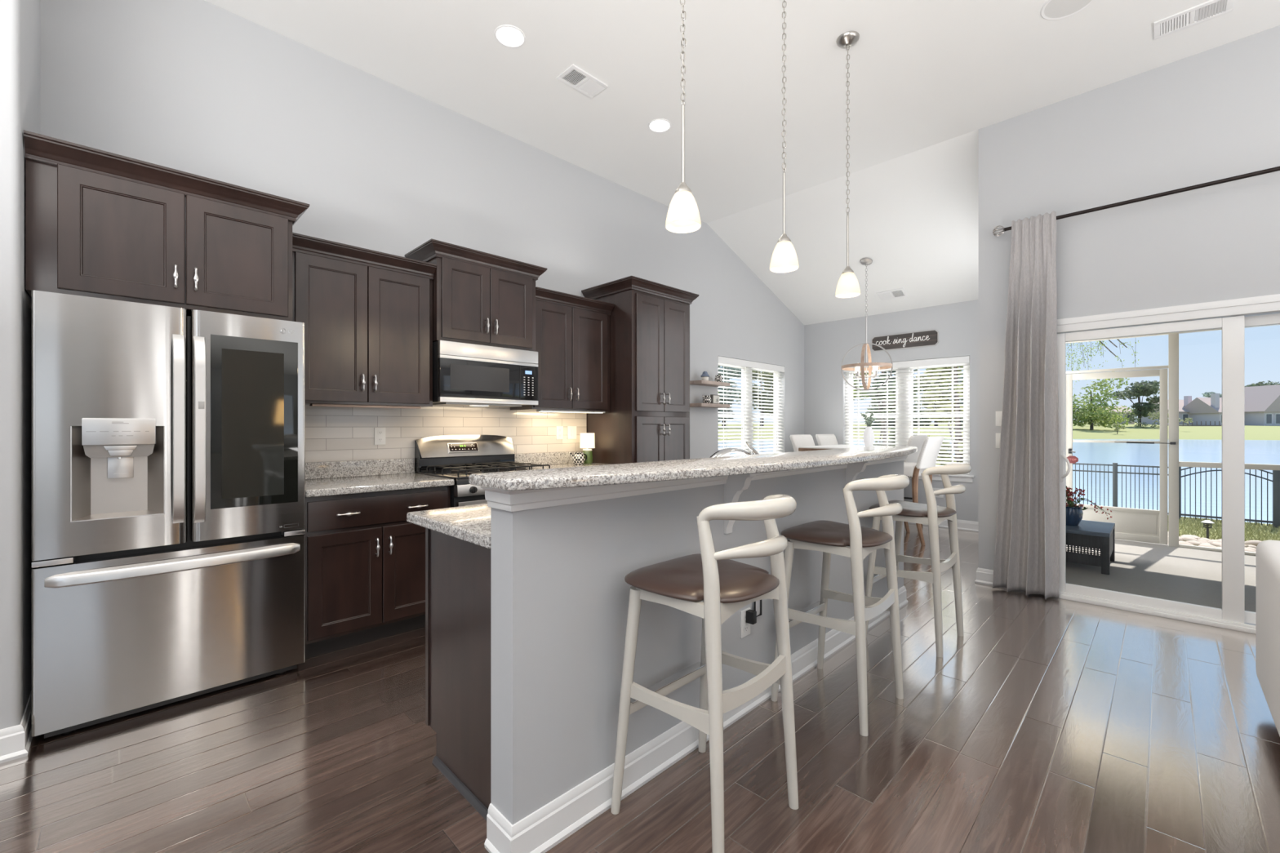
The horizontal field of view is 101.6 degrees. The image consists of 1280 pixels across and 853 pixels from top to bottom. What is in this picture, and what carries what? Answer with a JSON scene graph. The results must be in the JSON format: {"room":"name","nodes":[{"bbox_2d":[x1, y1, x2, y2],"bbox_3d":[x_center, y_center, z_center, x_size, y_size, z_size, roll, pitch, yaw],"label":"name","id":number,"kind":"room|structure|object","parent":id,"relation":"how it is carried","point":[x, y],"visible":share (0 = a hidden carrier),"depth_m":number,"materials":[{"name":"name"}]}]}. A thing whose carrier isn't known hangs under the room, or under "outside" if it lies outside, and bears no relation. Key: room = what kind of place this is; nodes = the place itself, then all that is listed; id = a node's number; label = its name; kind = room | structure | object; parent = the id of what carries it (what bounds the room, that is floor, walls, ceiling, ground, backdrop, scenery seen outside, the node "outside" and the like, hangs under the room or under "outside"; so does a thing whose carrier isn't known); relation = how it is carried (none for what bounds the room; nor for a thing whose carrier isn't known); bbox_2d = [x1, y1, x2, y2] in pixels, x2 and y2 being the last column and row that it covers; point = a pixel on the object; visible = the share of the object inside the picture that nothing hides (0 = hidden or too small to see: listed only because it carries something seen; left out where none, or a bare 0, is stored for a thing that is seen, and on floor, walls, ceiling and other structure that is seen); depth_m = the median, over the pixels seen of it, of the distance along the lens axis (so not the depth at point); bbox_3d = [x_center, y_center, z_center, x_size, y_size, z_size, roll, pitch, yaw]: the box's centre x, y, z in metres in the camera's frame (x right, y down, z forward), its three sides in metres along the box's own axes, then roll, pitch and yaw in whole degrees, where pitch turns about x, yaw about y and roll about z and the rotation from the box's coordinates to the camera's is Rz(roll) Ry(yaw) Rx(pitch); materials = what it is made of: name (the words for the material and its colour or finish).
{"room":"kitchen","nodes":[
{"label":"kitchen","id":0,"kind":"room"},
{"bbox_2d":[0,0,39,729],"bbox_3d":[-3.815,-0.560,1.090,3.334,3.600,0.850,0,0,-45],"label":"wall","id":1,"kind":"structure","parent":0,"point":[20,20],"depth_m":1.96,"materials":[{"name":"grey paint"}]},
{"bbox_2d":[0,693,32,764],"bbox_3d":[-3.732,1.181,1.023,3.356,0.118,0.682,0,0,-45],"label":"baseboard","id":2,"kind":"structure","parent":1,"relation":"attached to","point":[15,741],"depth_m":1.95,"materials":[{"name":"white paint"}]},
{"bbox_2d":[40,0,804,473],"bbox_3d":[-0.202,-0.560,5.184,7.568,3.600,0.150,0,0,-45],"label":"wall","id":3,"kind":"structure","parent":0,"point":[199,87],"depth_m":3.53,"materials":[{"name":"grey paint"}]},
{"bbox_2d":[23,129,309,321],"bbox_3d":[-2.262,-0.839,2.574,0.952,0.602,0.656,0,0,-45],"label":"upper cabinet","id":4,"kind":"object","parent":3,"relation":"attached to","point":[100,224],"visible":0.98,"depth_m":2.29,"materials":[{"name":"brown wood"}]},
{"bbox_2d":[292,232,436,407],"bbox_3d":[-1.764,-0.596,3.258,0.836,0.928,0.391,0,0,-45],"label":"upper cabinet","id":5,"kind":"object","parent":3,"relation":"attached to","point":[366,314],"visible":0.94,"depth_m":3.14,"materials":[{"name":"brown wood"}]},
{"bbox_2d":[309,403,421,408],"bbox_3d":[-1.677,-0.125,3.228,0.620,0.014,0.060,0,0,-45],"label":"light","id":6,"kind":"object","parent":5,"relation":"attached to","point":[312,404],"visible":1,"depth_m":3.18,"materials":[{"name":"white plastic"}]},
{"bbox_2d":[373,427,385,444],"bbox_3d":[-1.755,0.065,3.525,0.072,0.116,0.008,0,0,-45],"label":"wall outlet","id":7,"kind":"object","parent":3,"relation":"attached to","point":[379,433],"visible":1,"depth_m":3.52,"materials":[{"name":"white plastic"}]},
{"bbox_2d":[404,238,547,351],"bbox_3d":[-1.175,-0.883,3.806,0.888,0.634,0.446,0,0,-45],"label":"upper cabinet","id":8,"kind":"object","parent":3,"relation":"attached to","point":[481,298],"visible":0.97,"depth_m":3.62,"materials":[{"name":"brown wood"}]},
{"bbox_2d":[432,340,537,407],"bbox_3d":[-1.178,-0.357,3.809,0.756,0.412,0.415,0,0,-45],"label":"microwave","id":9,"kind":"object","parent":8,"relation":"attached to","point":[469,375],"visible":0.97,"depth_m":3.62,"materials":[{"name":"silver metal"}]},
{"bbox_2d":[555,426,563,439],"bbox_3d":[-0.703,0.055,4.573,0.072,0.116,0.008,0,0,-45],"label":"wall outlet","id":10,"kind":"object","parent":3,"relation":"attached to","point":[559,429],"visible":1,"depth_m":4.57,"materials":[{"name":"white plastic"}]},
{"bbox_2d":[510,286,614,411],"bbox_3d":[-0.639,-0.596,4.378,0.796,0.928,0.391,0,0,-45],"label":"upper cabinet","id":11,"kind":"object","parent":3,"relation":"attached to","point":[572,331],"visible":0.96,"depth_m":4.24,"materials":[{"name":"brown wood"}]},
{"bbox_2d":[536,409,604,413],"bbox_3d":[-0.561,-0.124,4.339,0.670,0.015,0.060,0,0,-45],"label":"light","id":12,"kind":"object","parent":11,"relation":"attached to","point":[540,411],"visible":1,"depth_m":4.28,"materials":[{"name":"white plastic"}]},
{"bbox_2d":[567,426,576,439],"bbox_3d":[-0.606,0.055,4.668,0.100,0.116,0.010,0,0,-45],"label":"wall switch","id":13,"kind":"object","parent":3,"relation":"attached to","point":[571,430],"visible":1,"depth_m":4.66,"materials":[{"name":"white plastic"}]},
{"bbox_2d":[689,380,729,386],"bbox_3d":[0.791,-0.488,5.943,0.530,0.038,0.194,0,0,-45],"label":"wall shelf","id":14,"kind":"object","parent":3,"relation":"attached to","point":[704,383],"visible":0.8,"depth_m":5.86,"materials":[{"name":"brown wood"}]},
{"bbox_2d":[689,403,729,408],"bbox_3d":[0.791,-0.238,5.943,0.530,0.038,0.194,0,0,-45],"label":"wall shelf","id":15,"kind":"object","parent":3,"relation":"attached to","point":[691,405],"visible":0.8,"depth_m":5.84,"materials":[{"name":"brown wood"}]},
{"bbox_2d":[718,363,779,453],"bbox_3d":[1.450,-0.090,6.798,1.650,1.510,0.175,0,0,-45],"label":"window","id":16,"kind":"structure","parent":3,"relation":"in","point":[743,370],"depth_m":6.83,"materials":[{"name":"white paint"}]},
{"bbox_2d":[718,355,784,457],"bbox_3d":[1.458,-0.137,6.790,1.542,1.409,0.062,0,0,-45],"label":"window blind","id":17,"kind":"object","parent":16,"relation":"attached to","point":[724,360],"visible":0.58,"depth_m":6.70,"materials":[{"name":"white paint"}]},
{"bbox_2d":[0,523,1279,852],"bbox_3d":[1.737,1.290,0.771,11.050,0.100,9.140,0,0,-45],"label":"floor","id":18,"kind":"structure","parent":0,"point":[1052,725],"depth_m":1.95,"materials":[{"name":"brown wood"}]},
{"bbox_2d":[31,289,305,738],"bbox_3d":[-2.223,0.357,2.533,0.909,1.765,0.703,0,0,-45],"label":"refrigerator","id":19,"kind":"object","parent":18,"relation":"on","point":[168,445],"visible":1,"depth_m":2.26,"materials":[{"name":"silver metal"}]},
{"bbox_2d":[304,485,450,658],"bbox_3d":[-1.657,0.802,3.175,0.794,0.876,0.659,0,0,-45],"label":"base cabinet","id":20,"kind":"object","parent":18,"relation":"on","point":[365,562],"visible":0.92,"depth_m":2.91,"materials":[{"name":"brown wood"}]},
{"bbox_2d":[305,457,454,497],"bbox_3d":[-1.654,0.294,3.174,0.794,0.140,0.648,0,0,-45],"label":"countertop","id":21,"kind":"structure","parent":20,"relation":"on","point":[336,477],"depth_m":3.22,"materials":[{"name":"stone"}]},
{"bbox_2d":[425,528,490,821],"bbox_3d":[0.463,0.802,2.862,3.064,0.876,0.575,0,0,-45],"label":"base cabinet","id":22,"kind":"object","parent":18,"relation":"on","point":[458,571],"visible":0.12,"depth_m":1.80,"materials":[{"name":"brown wood"}]},
{"bbox_2d":[406,503,490,548],"bbox_3d":[0.449,0.345,2.880,3.158,0.038,0.623,0,0,-45],"label":"countertop","id":23,"kind":"structure","parent":22,"relation":"on","point":[468,523],"depth_m":1.83,"materials":[{"name":"stone"}]},
{"bbox_2d":[709,440,759,457],"bbox_3d":[0.503,0.201,2.753,0.323,0.250,0.110,0,0,-38],"label":"kitchen faucet","id":24,"kind":"object","parent":23,"relation":"on","point":[720,453],"visible":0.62,"depth_m":2.74,"materials":[{"name":"silver metal"}]},
{"bbox_2d":[414,435,550,507],"bbox_3d":[-1.063,0.637,3.692,0.762,1.146,0.739,0,0,-45],"label":"gas range","id":25,"kind":"object","parent":18,"relation":"on","point":[455,457],"visible":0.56,"depth_m":3.74,"materials":[{"name":"silver metal"}]},
{"bbox_2d":[414,466,542,484],"bbox_3d":[-1.088,0.338,3.717,0.762,0.045,0.647,0,0,-45],"label":"cooktop","id":26,"kind":"object","parent":25,"relation":"in","point":[462,477],"depth_m":3.57,"materials":[{"name":"black"}]},
{"bbox_2d":[581,275,699,464],"bbox_3d":[0.011,0.000,4.835,0.884,2.480,0.661,0,0,-45],"label":"pantry cabinet","id":27,"kind":"object","parent":18,"relation":"on","point":[647,420],"visible":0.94,"depth_m":4.56,"materials":[{"name":"brown wood"}]},
{"bbox_2d":[610,494,798,852],"bbox_3d":[0.249,0.723,1.670,0.477,1.037,0.510,0,0,-45],"label":"bar stool","id":28,"kind":"object","parent":18,"relation":"on","point":[724,585],"visible":1,"depth_m":1.58,"materials":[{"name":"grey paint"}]},
{"bbox_2d":[789,434,814,452],"bbox_3d":[2.237,0.674,6.454,0.555,1.139,0.626,0,0,-45],"label":"dining chair","id":29,"kind":"object","parent":18,"relation":"on","point":[802,440],"visible":0.24,"depth_m":6.58,"materials":[{"name":"fabric"}]},
{"bbox_2d":[815,434,838,445],"bbox_3d":[2.726,0.674,6.955,0.555,1.139,0.626,0,0,-45],"label":"dining chair","id":30,"kind":"object","parent":18,"relation":"on","point":[822,439],"visible":0.14,"depth_m":7.09,"materials":[{"name":"fabric"}]},
{"bbox_2d":[770,474,909,736],"bbox_3d":[0.936,0.723,2.355,0.477,1.037,0.510,0,0,-45],"label":"bar stool","id":31,"kind":"object","parent":18,"relation":"on","point":[828,537],"visible":0.94,"depth_m":2.26,"materials":[{"name":"grey paint"}]},
{"bbox_2d":[798,444,906,451],"bbox_3d":[2.607,0.740,6.281,1.160,1.000,0.900,0,0,-45],"label":"dining table","id":32,"kind":"object","parent":18,"relation":"on","point":[841,446],"visible":0.09,"depth_m":6.14,"materials":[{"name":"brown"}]},
{"bbox_2d":[862,426,874,446],"bbox_3d":[2.656,0.120,6.062,0.122,0.240,0.122,0,0,-45],"label":"vase","id":33,"kind":"object","parent":32,"relation":"on","point":[868,434],"visible":0.84,"depth_m":6.02,"materials":[{"name":"white ceramic"}]},
{"bbox_2d":[860,411,875,426],"bbox_3d":[2.671,-0.065,6.091,0.165,0.221,0.157,0,0,-2],"label":"eucalyptus sprigs","id":34,"kind":"object","parent":33,"relation":"in","point":[868,420],"visible":1,"depth_m":6.06,"materials":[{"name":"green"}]},
{"bbox_2d":[903,435,927,532],"bbox_3d":[3.150,0.674,6.437,0.555,1.139,0.626,0,0,-45],"label":"dining chair","id":35,"kind":"object","parent":18,"relation":"on","point":[917,441],"visible":0.12,"depth_m":6.16,"materials":[{"name":"fabric"}]},
{"bbox_2d":[864,462,971,657],"bbox_3d":[1.649,0.723,3.065,0.477,1.037,0.510,0,0,-45],"label":"bar stool","id":36,"kind":"object","parent":18,"relation":"on","point":[935,514],"visible":0.88,"depth_m":2.94,"materials":[{"name":"grey paint"}]},
{"bbox_2d":[903,435,944,546],"bbox_3d":[2.961,0.674,5.762,0.555,1.139,0.626,0,0,-45],"label":"dining chair","id":37,"kind":"object","parent":18,"relation":"on","point":[928,455],"visible":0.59,"depth_m":5.48,"materials":[{"name":"fabric"}]},
{"bbox_2d":[1255,540,1279,736],"bbox_3d":[2.351,0.873,1.275,2.230,0.735,0.928,0,0,-45],"label":"sofa","id":38,"kind":"object","parent":18,"relation":"on","point":[1268,552],"visible":1,"depth_m":2.09,"materials":[{"name":"white fabric"}]},
{"bbox_3d":[-0.544,0.802,4.284,0.796,0.876,0.659,0,0,-45],"label":"base cabinet","id":39,"kind":"object","parent":18,"relation":"on","visible":0},
{"bbox_2d":[515,451,612,468],"bbox_3d":[-0.542,0.294,4.282,0.797,0.140,0.648,0,0,-45],"label":"countertop","id":40,"kind":"structure","parent":39,"relation":"on","point":[555,460],"depth_m":4.44,"materials":[{"name":"stone"}]},
{"bbox_2d":[569,452,586,464],"bbox_3d":[-0.530,0.272,4.496,0.110,0.108,0.160,0,0,13],"label":"creamer","id":41,"kind":"object","parent":40,"relation":"on","point":[578,458],"visible":0.99,"depth_m":4.46,"materials":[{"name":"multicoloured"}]},
{"bbox_2d":[579,432,595,463],"bbox_3d":[-0.465,0.192,4.618,0.132,0.268,0.132,0,0,-22],"label":"table lamp","id":42,"kind":"object","parent":40,"relation":"on","point":[587,439],"visible":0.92,"depth_m":4.57,"materials":[{"name":"green glass"}]},
{"bbox_2d":[490,460,903,825],"bbox_3d":[0.705,0.706,2.609,3.119,1.069,0.121,0,0,-45],"label":"wall","id":43,"kind":"structure","parent":0,"point":[560,591],"depth_m":1.70,"materials":[{"name":"grey paint"}]},
{"bbox_2d":[468,445,917,490],"bbox_3d":[0.782,0.155,2.514,3.213,0.031,0.438,0,0,-45],"label":"countertop","id":44,"kind":"structure","parent":43,"relation":"on","point":[688,468],"depth_m":1.78,"materials":[{"name":"stone"}]},
{"bbox_2d":[480,454,907,511],"bbox_3d":[0.717,0.204,2.596,3.187,0.066,0.154,0,0,-45],"label":"trim","id":45,"kind":"structure","parent":43,"relation":"attached to","point":[508,500],"depth_m":1.67,"materials":[{"name":"white paint"}]},
{"bbox_2d":[724,473,755,533],"bbox_3d":[0.409,0.308,2.139,0.044,0.274,0.126,0,0,-45],"label":"corbel","id":46,"kind":"object","parent":43,"relation":"attached to","point":[735,485],"visible":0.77,"depth_m":2.14,"materials":[{"name":"white paint"}]},
{"bbox_2d":[740,607,750,638],"bbox_3d":[0.460,0.855,2.273,0.072,0.116,0.008,0,0,-45],"label":"wall outlet","id":47,"kind":"object","parent":43,"relation":"attached to","point":[744,627],"visible":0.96,"depth_m":2.26,"materials":[{"name":"white plastic"}]},
{"bbox_2d":[484,516,1023,852],"bbox_3d":[1.227,1.179,4.378,6.401,0.122,3.030,0,0,-45],"label":"baseboard","id":48,"kind":"structure","parent":43,"relation":"attached to","point":[545,828],"depth_m":1.75,"materials":[{"name":"white paint"}]},
{"bbox_2d":[746,600,761,624],"bbox_3d":[0.510,0.810,2.299,0.039,0.084,0.122,0,0,39],"label":"power adapter","id":49,"kind":"object","parent":43,"relation":"attached to","point":[751,615],"visible":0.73,"depth_m":2.26,"materials":[{"name":"black plastic"}]},
{"bbox_2d":[844,461,871,493],"bbox_3d":[1.237,0.308,2.964,0.044,0.274,0.126,0,0,-45],"label":"corbel","id":50,"kind":"object","parent":43,"relation":"attached to","point":[852,470],"visible":0.51,"depth_m":2.96,"materials":[{"name":"white paint"}]},
{"bbox_2d":[204,0,1279,324],"bbox_3d":[1.755,-1.941,0.796,11.110,1.039,9.150,0,0,-45],"label":"ceiling","id":51,"kind":"structure","parent":0,"point":[926,76],"depth_m":3.61,"materials":[{"name":"white paint"}]},
{"bbox_2d":[494,24,525,47],"bbox_3d":[-0.785,-2.357,3.156,0.184,0.006,0.184,0,0,-45],"label":"recessed light","id":52,"kind":"object","parent":51,"relation":"in","point":[508,35],"visible":1,"depth_m":3.15,"materials":[{"name":"white paint"}]},
{"bbox_2d":[555,63,608,97],"bbox_3d":[-0.393,-2.354,3.568,0.305,0.011,0.185,0,0,-45],"label":"ceiling vent","id":53,"kind":"object","parent":51,"relation":"in","point":[573,76],"visible":1,"depth_m":3.56,"materials":[{"name":"white paint"}]},
{"bbox_2d":[648,118,671,132],"bbox_3d":[0.154,-2.357,4.093,0.184,0.006,0.184,0,0,-45],"label":"recessed light","id":54,"kind":"object","parent":51,"relation":"in","point":[659,125],"visible":1,"depth_m":4.08,"materials":[{"name":"white paint"}]},
{"bbox_2d":[665,0,701,233],"bbox_3d":[0.173,-1.580,2.091,0.142,1.560,0.142,0,0,-22],"label":"pendant lamp","id":55,"kind":"object","parent":51,"relation":"hanging from","point":[682,215],"visible":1,"depth_m":2.08,"materials":[{"name":"white glass"}]},
{"bbox_2d":[769,0,798,272],"bbox_3d":[0.730,-1.580,2.646,0.142,1.560,0.142,0,0,-13],"label":"pendant lamp","id":56,"kind":"object","parent":51,"relation":"hanging from","point":[784,258],"visible":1,"depth_m":2.64,"materials":[{"name":"white glass"}]},
{"bbox_2d":[835,31,860,297],"bbox_3d":[1.265,-1.580,3.179,0.142,1.560,0.142,0,0,23],"label":"pendant lamp","id":57,"kind":"object","parent":51,"relation":"hanging from","point":[847,286],"visible":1,"depth_m":3.17,"materials":[{"name":"white glass"}]},
{"bbox_2d":[840,257,893,391],"bbox_3d":[2.598,-1.166,5.992,0.536,1.510,0.536,0,0,-45],"label":"chandelier","id":58,"kind":"object","parent":51,"relation":"hanging from","point":[864,261],"visible":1,"depth_m":5.98,"materials":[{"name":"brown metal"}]},
{"bbox_2d":[875,288,907,301],"bbox_3d":[3.120,-1.633,6.465,0.180,0.074,0.315,0,0,-45],"label":"ceiling vent","id":59,"kind":"object","parent":51,"relation":"in","point":[896,293],"visible":1,"depth_m":6.46,"materials":[{"name":"white metal"}]},
{"bbox_2d":[1040,0,1093,19],"bbox_3d":[2.385,-2.357,2.898,0.260,0.006,0.260,0,0,-45],"label":"ceiling speaker","id":60,"kind":"object","parent":51,"relation":"attached to","point":[1051,9],"visible":1,"depth_m":2.94,"materials":[{"name":"white paint"}]},
{"bbox_2d":[1153,0,1234,39],"bbox_3d":[3.173,-2.354,2.999,0.185,0.011,0.315,0,0,-45],"label":"ceiling vent","id":61,"kind":"object","parent":51,"relation":"in","point":[1211,9],"visible":1,"depth_m":3.00,"materials":[{"name":"white metal"}]},
{"bbox_2d":[804,299,978,521],"bbox_3d":[3.481,-0.160,6.750,0.140,2.800,2.850,0,0,-45],"label":"wall","id":62,"kind":"structure","parent":0,"point":[826,344],"depth_m":6.83,"materials":[{"name":"grey paint"}]},
{"bbox_2d":[871,329,938,351],"bbox_3d":[3.392,-1.101,6.719,0.028,0.197,0.806,0,0,-45],"label":"wall sign","id":63,"kind":"object","parent":62,"relation":"attached to","point":[931,337],"visible":0.98,"depth_m":6.69,"materials":[{"name":"grey wood"}]},
{"bbox_2d":[845,362,974,482],"bbox_3d":[3.410,-0.090,6.782,0.175,1.510,1.635,0,0,-45],"label":"window","id":64,"kind":"structure","parent":62,"relation":"in","point":[958,477],"depth_m":6.76,"materials":[{"name":"white paint"}]},
{"bbox_2d":[843,355,969,474],"bbox_3d":[3.402,-0.137,6.774,0.062,1.409,1.527,0,0,-45],"label":"window blind","id":65,"kind":"object","parent":64,"relation":"attached to","point":[965,359],"visible":0.62,"depth_m":6.66,"materials":[{"name":"white paint"}]},
{"bbox_2d":[1066,337,1139,384],"bbox_3d":[7.648,-0.501,9.409,0.882,4.609,2.215,0,0,-34],"label":"tree","id":66,"kind":"object","parent":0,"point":[1099,341],"visible":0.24,"depth_m":9.05,"materials":[{"name":"green plant"}]},
{"bbox_2d":[978,25,1279,570],"bbox_3d":[4.904,-0.560,2.021,0.140,3.600,6.140,0,0,-45],"label":"wall","id":67,"kind":"structure","parent":0,"point":[1212,114],"depth_m":3.50,"materials":[{"name":"grey paint"}]},
{"bbox_2d":[992,165,1279,235],"bbox_3d":[3.893,-1.484,2.840,0.134,0.087,3.328,0,0,-45],"label":"curtain rod","id":68,"kind":"object","parent":67,"relation":"attached to","point":[1277,168],"visible":0.91,"depth_m":3.35,"materials":[{"name":"brown metal"}]},
{"bbox_2d":[992,210,1059,599],"bbox_3d":[2.832,-0.154,3.843,0.136,2.764,0.396,0,0,-45],"label":"curtain","id":69,"kind":"object","parent":68,"relation":"hanging from","point":[1027,552],"visible":1,"depth_m":3.82,"materials":[{"name":"beige fabric"}]},
{"bbox_2d":[1057,293,1279,634],"bbox_3d":[3.717,0.232,3.181,0.183,2.017,2.060,0,0,-45],"label":"door","id":70,"kind":"structure","parent":67,"relation":"attached to","point":[1233,316],"depth_m":3.24,"materials":[{"name":"white paint"}]},
{"bbox_2d":[1066,538,1255,612],"bbox_3d":[5.816,1.375,3.465,3.189,0.150,5.100,0,0,-45],"label":"floor","id":71,"kind":"structure","parent":0,"point":[1157,571],"depth_m":4.62,"materials":[{"name":"concrete"}]},
{"bbox_2d":[1066,520,1115,574],"bbox_3d":[4.169,1.117,4.997,0.700,0.365,0.525,0,0,-45],"label":"bench","id":72,"kind":"object","parent":71,"relation":"on","point":[1100,535],"visible":0.52,"depth_m":4.70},
{"bbox_2d":[1066,505,1083,525],"bbox_3d":[4.100,0.846,4.981,0.196,0.178,0.196,0,0,-45],"label":"flower pot","id":73,"kind":"object","parent":72,"relation":"on","point":[1074,514],"visible":0.62,"depth_m":4.90,"materials":[{"name":"blue ceramic"}]},
{"bbox_2d":[1066,485,1111,519],"bbox_3d":[4.114,0.711,4.906,0.252,0.276,0.415,0,0,-18],"label":"flowers","id":74,"kind":"object","parent":73,"relation":"in","point":[1070,501],"visible":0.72,"depth_m":4.92,"materials":[{"name":"red plant"}]},
{"bbox_2d":[1066,324,1279,555],"bbox_3d":[6.867,0.120,4.584,0.060,2.360,5.000,0,0,-45],"label":"screen frame","id":75,"kind":"object","parent":71,"relation":"on","point":[1174,464],"visible":0.62,"depth_m":5.64,"materials":[{"name":"beige metal"}]},
{"bbox_2d":[1066,368,1176,544],"bbox_3d":[5.458,0.329,5.966,0.081,1.918,0.928,0,0,-45],"label":"screen door","id":76,"kind":"structure","parent":75,"relation":"attached to","point":[1148,526],"depth_m":5.88,"materials":[{"name":"beige metal"}]},
{"label":"outside","id":77,"kind":"structure","parent":0,"visible":0},
{"bbox_2d":[718,422,1279,440],"bbox_3d":[155.900,0.020,200.473,440.268,3.560,355.301,0,0,-45],"label":"grass","id":78,"kind":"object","parent":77,"point":[1251,432],"visible":0.13,"depth_m":79.88,"materials":[{"name":"green plant"}]},
{"bbox_2d":[718,365,741,426],"bbox_3d":[15.271,-6.251,95.238,11.153,13.001,8.726,0,0,-45],"label":"tree","id":79,"kind":"object","parent":78,"relation":"on","point":[725,367],"visible":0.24,"depth_m":93.95,"materials":[{"name":"green plant"}]},
{"bbox_2d":[738,370,773,426],"bbox_3d":[23.975,-6.361,99.022,10.776,13.221,8.209,0,0,-45],"label":"tree","id":80,"kind":"object","parent":78,"relation":"on","point":[753,371],"visible":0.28,"depth_m":97.57,"materials":[{"name":"green plant"}]},
{"bbox_2d":[853,372,873,399],"bbox_3d":[38.525,-6.614,94.667,9.909,13.729,9.046,0,0,-45],"label":"tree","id":81,"kind":"object","parent":78,"relation":"on","point":[855,380],"visible":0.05,"depth_m":91.90,"materials":[{"name":"green plant"}]},
{"bbox_2d":[869,368,923,426],"bbox_3d":[47.551,-6.162,98.069,9.530,14.695,10.041,0,0,-45],"label":"tree","id":82,"kind":"object","parent":78,"relation":"on","point":[916,370],"visible":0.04,"depth_m":97.19,"materials":[{"name":"green plant"}]},
{"bbox_2d":[913,373,954,426],"bbox_3d":[58.343,-5.983,103.425,9.982,13.002,9.886,0,0,-45],"label":"tree","id":83,"kind":"object","parent":78,"relation":"on","point":[920,376],"visible":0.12,"depth_m":103.43,"materials":[{"name":"green plant"}]},
{"bbox_2d":[1072,377,1133,430],"bbox_3d":[75.661,-4.199,87.974,9.477,9.690,11.093,0,0,-45],"label":"tree","id":84,"kind":"object","parent":78,"relation":"on","point":[1092,416],"visible":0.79,"depth_m":85.93,"materials":[{"name":"green plant"}]},
{"bbox_2d":[1093,406,1134,423],"bbox_3d":[118.196,-2.110,131.000,9.899,5.900,9.900,0,0,-45],"label":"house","id":85,"kind":"structure","parent":78,"relation":"on","point":[1113,410],"depth_m":128.00,"materials":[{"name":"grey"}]},
{"bbox_2d":[1111,380,1159,425],"bbox_3d":[93.774,-4.230,98.283,9.353,8.754,7.719,0,0,-45],"label":"tree","id":86,"kind":"object","parent":78,"relation":"on","point":[1137,390],"visible":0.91,"depth_m":97.14,"materials":[{"name":"green plant"}]},
{"bbox_2d":[1127,411,1168,428],"bbox_3d":[90.580,-1.020,93.045,4.764,3.400,5.585,0,0,-45],"label":"shrub","id":87,"kind":"object","parent":78,"relation":"on","point":[1157,414],"visible":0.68,"depth_m":92.70,"materials":[{"name":"green plant"}]},
{"bbox_2d":[1141,395,1192,424],"bbox_3d":[124.211,-2.910,122.000,12.870,8.100,12.869,0,0,-45],"label":"house","id":88,"kind":"structure","parent":78,"relation":"on","point":[1183,414],"depth_m":119.28,"materials":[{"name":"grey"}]},
{"bbox_2d":[1182,393,1222,425],"bbox_3d":[127.934,-2.910,116.000,12.374,8.500,12.375,0,0,-45],"label":"house","id":89,"kind":"structure","parent":78,"relation":"on","point":[1203,410],"depth_m":114.57,"materials":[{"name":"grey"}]},
{"bbox_2d":[1221,384,1279,426],"bbox_3d":[133.946,-3.610,113.000,15.415,10.300,15.415,0,0,-45],"label":"house","id":90,"kind":"structure","parent":78,"relation":"on","point":[1262,403],"depth_m":109.35,"materials":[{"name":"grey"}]},
{"bbox_2d":[1244,380,1279,386],"bbox_3d":[179.334,-6.905,149.196,14.484,12.308,12.315,0,0,-45],"label":"tree","id":91,"kind":"object","parent":78,"relation":"on","point":[1259,384],"visible":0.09,"depth_m":148.26,"materials":[{"name":"green plant"}]},
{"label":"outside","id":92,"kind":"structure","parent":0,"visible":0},
{"bbox_2d":[718,439,1279,524],"bbox_3d":[81.995,1.770,109.929,248.650,0.060,480.000,0,0,-45],"label":"lake","id":93,"kind":"structure","parent":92,"point":[1256,451],"depth_m":19.19,"materials":[{"name":"blue liquid"}]},
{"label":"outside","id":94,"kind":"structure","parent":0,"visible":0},
{"bbox_2d":[1167,516,1279,541],"bbox_3d":[-3.043,1.550,8.261,15.350,0.380,44.000,0,0,-45],"label":"lawn","id":95,"kind":"structure","parent":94,"point":[1183,517],"depth_m":6.80,"materials":[{"name":"green plant"}]},
{"bbox_2d":[866,371,922,445],"bbox_3d":[4.616,-0.216,9.931,1.266,3.155,1.190,0,0,12],"label":"tree","id":96,"kind":"object","parent":95,"relation":"on","point":[882,372],"visible":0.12,"depth_m":9.79,"materials":[{"name":"green plant"}]},
{"bbox_2d":[922,365,963,465],"bbox_3d":[5.466,-0.098,9.036,1.216,2.919,1.080,0,0,33],"label":"tree","id":97,"kind":"object","parent":95,"relation":"on","point":[960,366],"visible":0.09,"depth_m":8.99,"materials":[{"name":"green plant"}]},
{"bbox_2d":[1072,462,1168,514],"bbox_3d":[6.941,0.963,8.562,0.056,0.795,2.583,0,0,-45],"label":"metal fence","id":98,"kind":"object","parent":95,"relation":"on","point":[1114,465],"visible":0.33,"depth_m":8.09,"materials":[{"name":"black metal"}]},
{"bbox_2d":[1200,520,1213,538],"bbox_3d":[6.776,1.239,6.234,0.112,0.242,0.112,0,0,-45],"label":"path light","id":99,"kind":"object","parent":95,"relation":"on","point":[1206,522],"visible":0.99,"depth_m":6.22,"materials":[{"name":"black plastic"}]},
{"bbox_2d":[1167,514,1279,541],"bbox_3d":[7.790,1.333,6.668,1.984,0.056,1.884,0,0,-45],"label":"grass blades","id":100,"kind":"object","parent":95,"relation":"on","point":[1189,530],"visible":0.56,"depth_m":6.78,"materials":[{"name":"green plant"}]},
{"bbox_2d":[1178,466,1279,528],"bbox_3d":[8.189,0.933,7.309,0.060,0.854,0.975,0,0,-45],"label":"gate","id":101,"kind":"object","parent":95,"relation":"on","point":[1276,473],"visible":0.49,"depth_m":7.14,"materials":[{"name":"black metal"}]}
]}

